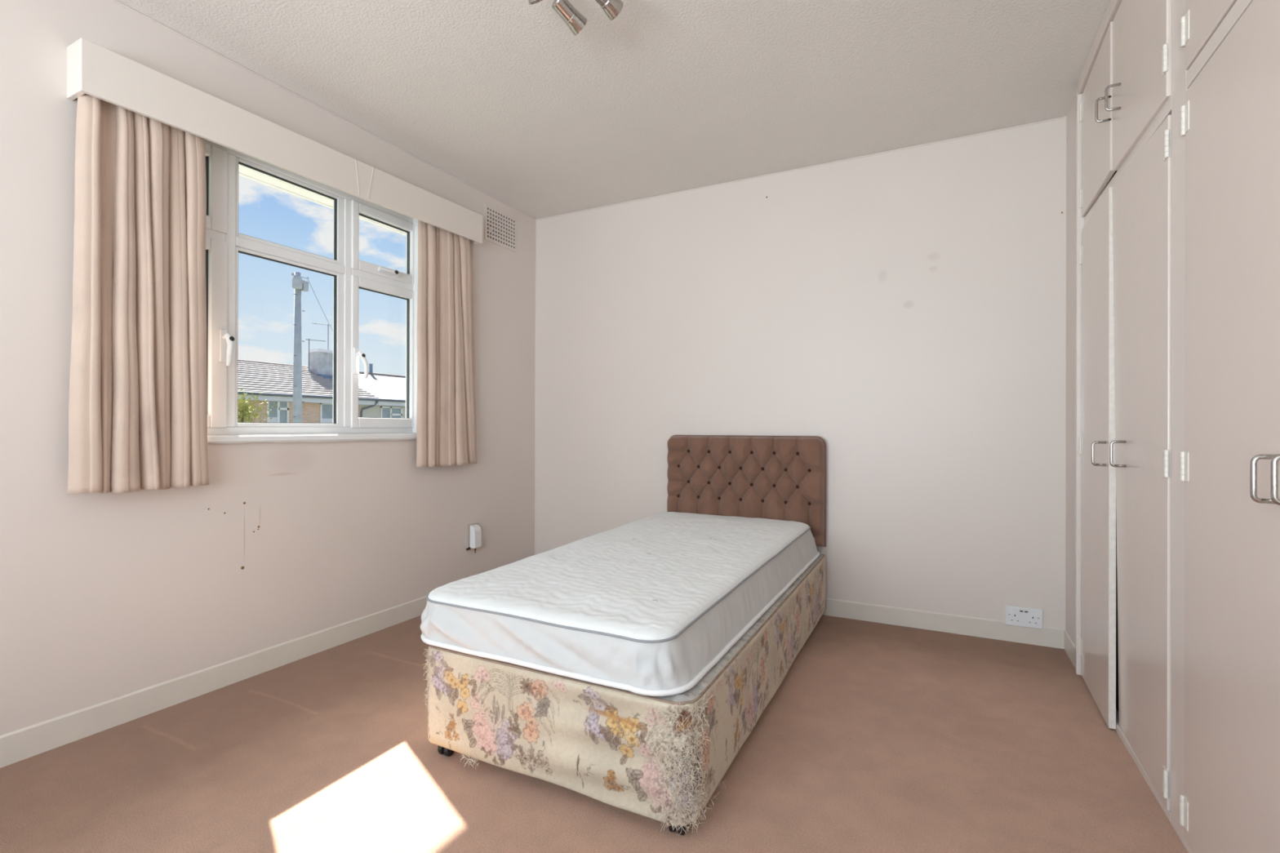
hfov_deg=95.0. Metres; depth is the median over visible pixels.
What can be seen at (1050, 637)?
baseboard
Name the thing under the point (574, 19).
ceiling spotlight
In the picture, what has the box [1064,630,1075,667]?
baseboard
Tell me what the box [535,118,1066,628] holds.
wall
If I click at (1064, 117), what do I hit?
trim
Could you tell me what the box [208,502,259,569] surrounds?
wall marks
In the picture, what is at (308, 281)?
overhead wire
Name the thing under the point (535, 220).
trim
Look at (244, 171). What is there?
trim
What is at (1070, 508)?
wall
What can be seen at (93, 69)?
pelmet
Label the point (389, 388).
house
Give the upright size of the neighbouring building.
9.150 m
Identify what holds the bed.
on the floor
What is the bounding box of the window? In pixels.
[204,138,414,435]
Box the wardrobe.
[1075,0,1279,852]
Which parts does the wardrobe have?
post, door, door, handle, handle, handle, handle, door, door, door, door, handle, handle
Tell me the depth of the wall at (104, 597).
2.13 m
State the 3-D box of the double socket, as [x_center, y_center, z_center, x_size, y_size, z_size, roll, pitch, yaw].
[1.783,0.887,2.726,0.148,0.089,0.016,0,0,27]
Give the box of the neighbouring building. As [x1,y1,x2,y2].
[237,322,380,422]
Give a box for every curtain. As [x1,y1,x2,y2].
[66,93,208,494]
[416,220,477,467]
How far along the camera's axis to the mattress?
1.75 m
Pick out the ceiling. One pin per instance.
(501, 97)
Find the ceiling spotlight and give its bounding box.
[528,0,623,35]
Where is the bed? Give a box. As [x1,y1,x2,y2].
[422,435,826,835]
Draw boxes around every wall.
[0,0,535,735]
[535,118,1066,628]
[1065,90,1082,644]
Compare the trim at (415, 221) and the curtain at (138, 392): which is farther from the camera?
the trim at (415, 221)
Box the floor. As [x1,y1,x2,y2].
[0,614,1187,852]
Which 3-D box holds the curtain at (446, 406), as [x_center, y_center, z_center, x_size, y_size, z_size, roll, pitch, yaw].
[-1.036,-0.436,3.226,0.058,1.306,0.454,0,0,27]
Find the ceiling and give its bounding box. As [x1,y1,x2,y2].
[116,0,1110,218]
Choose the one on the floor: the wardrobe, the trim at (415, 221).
the wardrobe
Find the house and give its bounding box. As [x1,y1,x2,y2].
[358,364,405,417]
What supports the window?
in the wall at (104, 597)
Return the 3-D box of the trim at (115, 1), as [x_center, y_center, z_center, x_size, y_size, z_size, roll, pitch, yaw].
[-1.734,-1.416,1.973,0.008,0.007,4.548,0,0,27]
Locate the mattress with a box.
[420,511,819,696]
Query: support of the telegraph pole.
on the ground
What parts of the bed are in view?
panel, headboard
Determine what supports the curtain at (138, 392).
hanging from the pelmet
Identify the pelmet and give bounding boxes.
[66,37,482,244]
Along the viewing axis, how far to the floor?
1.68 m
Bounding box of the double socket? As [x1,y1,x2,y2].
[1004,605,1043,629]
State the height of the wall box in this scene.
0.172 m
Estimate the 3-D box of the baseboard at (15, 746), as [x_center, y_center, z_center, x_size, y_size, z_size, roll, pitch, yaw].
[-1.740,0.962,1.969,0.006,0.113,4.548,0,0,27]
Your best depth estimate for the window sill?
2.52 m
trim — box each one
[111,0,536,220]
[238,164,406,235]
[412,217,417,433]
[534,220,536,555]
[536,115,1066,220]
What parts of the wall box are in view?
plate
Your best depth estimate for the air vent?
3.67 m
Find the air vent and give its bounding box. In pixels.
[484,203,516,252]
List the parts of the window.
sash, sash, handle, handle, sash, sash, handle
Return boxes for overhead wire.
[308,280,365,378]
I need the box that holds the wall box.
[466,522,481,553]
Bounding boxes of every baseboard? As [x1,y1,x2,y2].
[0,595,426,768]
[822,598,1065,648]
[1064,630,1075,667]
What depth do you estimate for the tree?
20.83 m
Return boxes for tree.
[237,381,277,422]
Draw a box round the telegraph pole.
[291,271,309,422]
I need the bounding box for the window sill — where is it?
[207,433,416,444]

